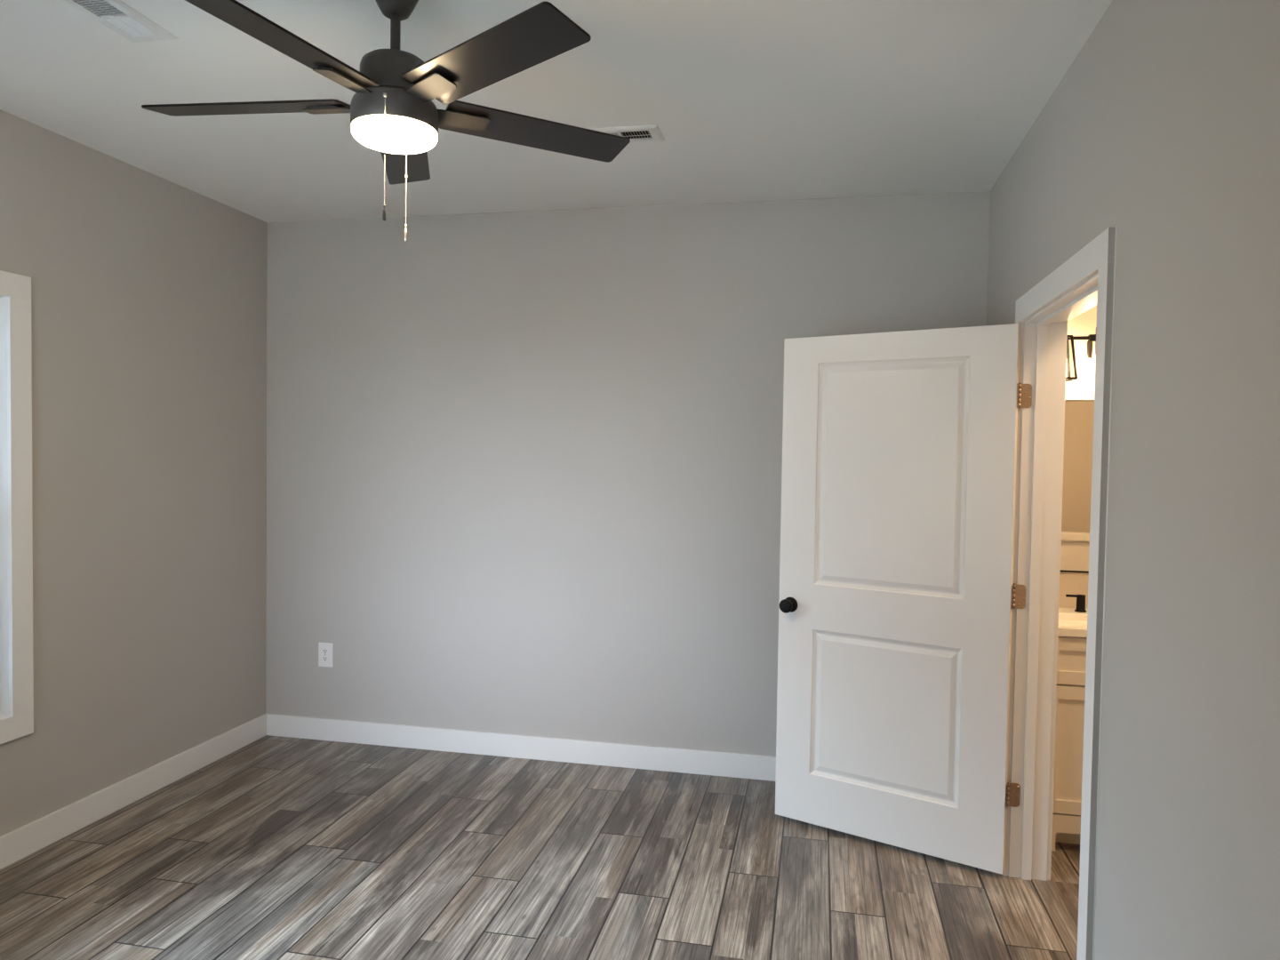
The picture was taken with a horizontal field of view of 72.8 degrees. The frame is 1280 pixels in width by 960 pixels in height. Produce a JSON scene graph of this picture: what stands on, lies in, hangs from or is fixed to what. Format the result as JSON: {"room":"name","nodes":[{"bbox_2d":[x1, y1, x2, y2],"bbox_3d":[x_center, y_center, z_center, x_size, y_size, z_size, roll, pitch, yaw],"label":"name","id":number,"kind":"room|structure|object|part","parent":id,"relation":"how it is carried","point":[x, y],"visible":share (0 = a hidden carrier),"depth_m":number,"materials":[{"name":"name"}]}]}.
{"room":"empty bedroom","nodes":[
{"label":"empty bedroom","id":0,"kind":"room"},
{"bbox_2d":[0,109,267,836],"bbox_3d":[-2.509,0.027,2.483,0.120,2.913,4.690,1,2,12],"label":"wall","id":1,"kind":"structure","parent":0,"point":[149,291],"depth_m":3.74,"materials":[{"name":"beige paint"}]},
{"bbox_2d":[0,270,33,743],"bbox_3d":[-2.450,0.113,2.736,0.138,1.706,1.074,1,2,12],"label":"window","id":2,"kind":"structure","parent":1,"relation":"in","point":[16,509],"depth_m":3.19,"materials":[{"name":"white paint"}]},
{"bbox_3d":[-2.471,0.112,2.741,0.075,1.532,0.900,1,2,12],"label":"frame","id":3,"kind":"part","parent":2,"relation":"part of","materials":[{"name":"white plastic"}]},
{"bbox_3d":[-2.378,-0.695,2.700,0.018,0.087,1.074,1,2,12],"label":"head casing","id":4,"kind":"part","parent":2,"relation":"part of","materials":[{"name":"white paint"}]},
{"bbox_3d":[-2.403,0.923,2.749,0.018,0.087,1.074,1,2,12],"label":"casing","id":5,"kind":"part","parent":2,"relation":"part of","materials":[{"name":"white paint"}]},
{"bbox_2d":[0,712,267,869],"bbox_3d":[-2.465,1.376,2.510,0.014,0.116,4.450,1,2,12],"label":"baseboard","id":6,"kind":"structure","parent":1,"relation":"attached to","point":[24,841],"depth_m":3.69,"materials":[{"name":"white paint"}]},
{"bbox_2d":[0,735,1079,959],"bbox_3d":[0.171,1.516,1.968,5.440,0.050,4.490,1,2,12],"label":"floor","id":7,"kind":"structure","parent":0,"point":[276,847],"depth_m":3.16,"materials":[{"name":"wood"}]},
{"bbox_2d":[1051,635,1087,851],"bbox_3d":[1.976,1.041,3.586,0.696,0.858,0.521,1,2,12],"label":"vanity cabinet","id":8,"kind":"object","parent":7,"relation":"on","point":[1071,664],"visible":0.16,"depth_m":3.42,"materials":[{"name":"beige paint"}]},
{"bbox_3d":[1.926,1.402,3.383,0.696,0.147,0.019,1,2,12],"label":"rail","id":9,"kind":"part","parent":8,"relation":"part of","materials":[{"name":"beige paint"}]},
{"bbox_3d":[1.762,1.065,3.408,0.342,0.507,0.019,1,2,12],"label":"door","id":10,"kind":"part","parent":8,"relation":"part of","materials":[{"name":"beige paint"}]},
{"bbox_3d":[1.937,0.716,3.362,0.688,0.186,0.019,1,2,12],"label":"drawer","id":11,"kind":"part","parent":8,"relation":"part of","materials":[{"name":"beige paint"}]},
{"bbox_2d":[1057,607,1087,637],"bbox_3d":[1.985,0.594,3.583,0.708,0.033,0.501,1,2,12],"label":"sink","id":12,"kind":"object","parent":8,"relation":"in","point":[1071,623],"visible":0.08,"depth_m":3.65,"materials":[{"name":"white ceramic"}]},
{"bbox_2d":[1065,594,1086,612],"bbox_3d":[2.010,0.508,3.692,0.340,0.132,0.150,1,2,12],"label":"faucet","id":13,"kind":"object","parent":12,"relation":"on","point":[1080,598],"visible":0.38,"depth_m":3.75,"materials":[{"name":"black metal"}]},
{"bbox_3d":[1.885,0.505,3.768,0.066,0.014,0.012,1,2,12],"label":"lever","id":14,"kind":"part","parent":13,"relation":"part of","materials":[{"name":"black metal"}]},
{"bbox_3d":[1.911,0.534,3.764,0.045,0.072,0.045,1,2,12],"label":"handle","id":15,"kind":"part","parent":13,"relation":"part of","materials":[{"name":"black metal"}]},
{"bbox_2d":[0,0,1112,222],"bbox_3d":[-0.658,-1.329,2.062,3.618,0.120,4.450,1,2,12],"label":"ceiling","id":16,"kind":"structure","parent":0,"point":[749,100],"depth_m":2.90,"materials":[{"name":"white paint"}]},
{"bbox_2d":[63,0,178,42],"bbox_3d":[-1.457,-1.287,2.410,0.153,0.009,0.304,1,2,12],"label":"ceiling vent","id":17,"kind":"object","parent":16,"relation":"in","point":[116,15],"visible":1,"depth_m":2.43,"materials":[{"name":"white metal"}]},
{"bbox_2d":[141,0,630,241],"bbox_3d":[-0.666,-0.957,2.231,1.260,0.635,1.285,1,2,12],"label":"ceiling fan","id":18,"kind":"object","parent":16,"relation":"hanging from","point":[393,113],"visible":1,"depth_m":2.15,"materials":[{"name":"black metal"}]},
{"bbox_3d":[-1.023,-0.978,2.281,0.532,0.034,0.132,1,2,6],"label":"blade","id":19,"kind":"part","parent":18,"relation":"part of","materials":[{"name":"brown laminate"}]},
{"bbox_3d":[-0.794,-0.962,1.878,0.132,0.034,0.532,2,2,24],"label":"blade","id":20,"kind":"part","parent":18,"relation":"part of","materials":[{"name":"brown laminate"}]},
{"bbox_3d":[-0.623,-0.803,2.119,0.002,0.260,0.002,1,2,12],"label":"pull chain","id":21,"kind":"part","parent":18,"relation":"part of","materials":[{"name":"silver metal"}]},
{"bbox_3d":[-0.711,-0.983,2.623,0.132,0.034,0.532,1,2,-12],"label":"blade","id":22,"kind":"part","parent":18,"relation":"part of","materials":[{"name":"brown laminate"}]},
{"bbox_3d":[-0.638,-0.808,2.366,0.002,0.226,0.002,1,2,12],"label":"pull chain","id":23,"kind":"part","parent":18,"relation":"part of","materials":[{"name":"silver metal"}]},
{"bbox_3d":[-0.341,-0.958,1.972,0.532,0.034,0.132,2,2,42],"label":"blade","id":24,"kind":"part","parent":18,"relation":"part of","materials":[{"name":"brown laminate"}]},
{"bbox_3d":[-0.289,-0.971,2.432,0.532,0.034,0.132,0,2,-30],"label":"blade","id":25,"kind":"part","parent":18,"relation":"part of","materials":[{"name":"brown laminate"}]},
{"bbox_2d":[589,124,664,142],"bbox_3d":[-0.070,-1.292,3.258,0.304,0.009,0.153,1,2,12],"label":"ceiling vent","id":26,"kind":"object","parent":16,"relation":"in","point":[638,133],"visible":0.55,"depth_m":3.22,"materials":[{"name":"white metal"}]},
{"bbox_2d":[265,191,1096,756],"bbox_3d":[0.656,0.025,4.161,5.400,2.913,0.120,1,2,12],"label":"wall","id":27,"kind":"structure","parent":0,"point":[524,469],"depth_m":4.32,"materials":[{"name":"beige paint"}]},
{"bbox_2d":[318,642,332,667],"bbox_3d":[-1.668,0.927,4.602,0.083,0.127,0.008,1,2,12],"label":"wall outlet","id":28,"kind":"object","parent":27,"relation":"attached to","point":[324,649],"visible":1,"depth_m":4.60,"materials":[{"name":"white plastic"}]},
{"bbox_2d":[321,648,327,654],"bbox_3d":[-1.668,0.908,4.598,0.034,0.028,0.002,1,2,12],"label":"receptacle","id":29,"kind":"object","parent":28,"relation":"attached to","point":[324,651],"depth_m":4.60,"materials":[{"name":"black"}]},
{"bbox_2d":[321,656,327,661],"bbox_3d":[-1.669,0.947,4.600,0.034,0.028,0.002,1,2,12],"label":"receptacle","id":30,"kind":"object","parent":28,"relation":"attached to","point":[324,658],"depth_m":4.60,"materials":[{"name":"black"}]},
{"bbox_2d":[266,713,775,781],"bbox_3d":[-0.243,1.356,4.315,3.604,0.116,0.014,1,2,12],"label":"baseboard","id":31,"kind":"structure","parent":27,"relation":"attached to","point":[548,748],"depth_m":4.37,"materials":[{"name":"white paint"}]},
{"bbox_2d":[1060,400,1094,573],"bbox_3d":[2.044,0.031,3.808,0.614,0.761,0.008,1,2,12],"label":"wall mirror","id":32,"kind":"object","parent":27,"relation":"attached to","point":[1078,428],"visible":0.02,"depth_m":3.83,"materials":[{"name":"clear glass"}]},
{"bbox_3d":[2.038,0.407,3.819,0.614,0.007,0.008,1,2,12],"label":"rail","id":33,"kind":"part","parent":32,"relation":"part of","materials":[{"name":"black metal"}]},
{"bbox_3d":[2.050,-0.347,3.796,0.614,0.005,0.008,1,2,12],"label":"rail","id":34,"kind":"part","parent":32,"relation":"part of","materials":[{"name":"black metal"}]},
{"bbox_2d":[1065,334,1095,381],"bbox_3d":[2.036,-0.545,3.711,0.583,0.241,0.171,1,2,12],"label":"vanity light","id":35,"kind":"object","parent":27,"relation":"attached to","point":[1071,361],"visible":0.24,"depth_m":3.70,"materials":[{"name":"black metal"}]},
{"bbox_3d":[1.806,-0.523,3.734,0.110,0.180,0.110,1,2,12],"label":"lantern glass","id":36,"kind":"part","parent":35,"relation":"part of","materials":[{"name":"glass"}]},
{"bbox_3d":[1.806,-0.523,3.734,0.123,0.190,0.123,1,2,12],"label":"lantern frame","id":37,"kind":"part","parent":35,"relation":"part of","materials":[{"name":"black metal"}]},
{"bbox_2d":[1084,340,1093,377],"bbox_3d":[1.921,-0.515,3.711,0.033,0.159,0.033,1,2,12],"label":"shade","id":38,"kind":"object","parent":35,"relation":"attached to","point":[1089,364],"depth_m":3.70,"materials":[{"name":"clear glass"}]},
{"bbox_2d":[986,0,1279,959],"bbox_3d":[1.155,0.106,1.726,0.130,2.913,4.690,1,2,12],"label":"wall","id":39,"kind":"structure","parent":0,"point":[1163,130],"depth_m":1.75,"materials":[{"name":"beige paint"}]},
{"bbox_2d":[775,323,1031,874],"bbox_3d":[0.995,0.429,3.415,0.957,2.014,0.160,2,2,34],"label":"door","id":40,"kind":"structure","parent":39,"relation":"in","point":[899,596],"depth_m":3.38,"materials":[{"name":"white paint"}]},
{"bbox_3d":[0.615,0.522,3.614,0.064,0.064,0.062,2,2,34],"label":"knob","id":41,"kind":"part","parent":40,"relation":"part of","materials":[{"name":"black metal"}]},
{"bbox_2d":[1002,226,1116,959],"bbox_3d":[1.355,0.417,2.726,0.164,2.137,1.068,1,2,12],"label":"door frame","id":42,"kind":"structure","parent":39,"relation":"attached to","point":[1044,331],"depth_m":3.15,"materials":[{"name":"white paint"}]},
{"bbox_3d":[1.383,0.446,3.230,0.018,2.049,0.072,1,2,12],"label":"casing","id":43,"kind":"part","parent":42,"relation":"part of","materials":[{"name":"white paint"}]},
{"bbox_3d":[1.527,0.450,3.200,0.016,2.049,0.072,1,2,12],"label":"casing","id":44,"kind":"part","parent":42,"relation":"part of","materials":[{"name":"white paint"}]},
{"bbox_3d":[1.299,-0.608,2.712,0.018,0.088,1.065,1,2,12],"label":"head casing","id":45,"kind":"part","parent":42,"relation":"part of","materials":[{"name":"white paint"}]},
{"bbox_3d":[1.443,-0.605,2.682,0.016,0.088,1.065,1,2,12],"label":"head casing","id":46,"kind":"part","parent":42,"relation":"part of","materials":[{"name":"white paint"}]},
{"bbox_3d":[1.182,0.473,2.260,0.018,2.049,0.076,1,2,12],"label":"casing","id":47,"kind":"part","parent":42,"relation":"part of","materials":[{"name":"white paint"}]}
]}

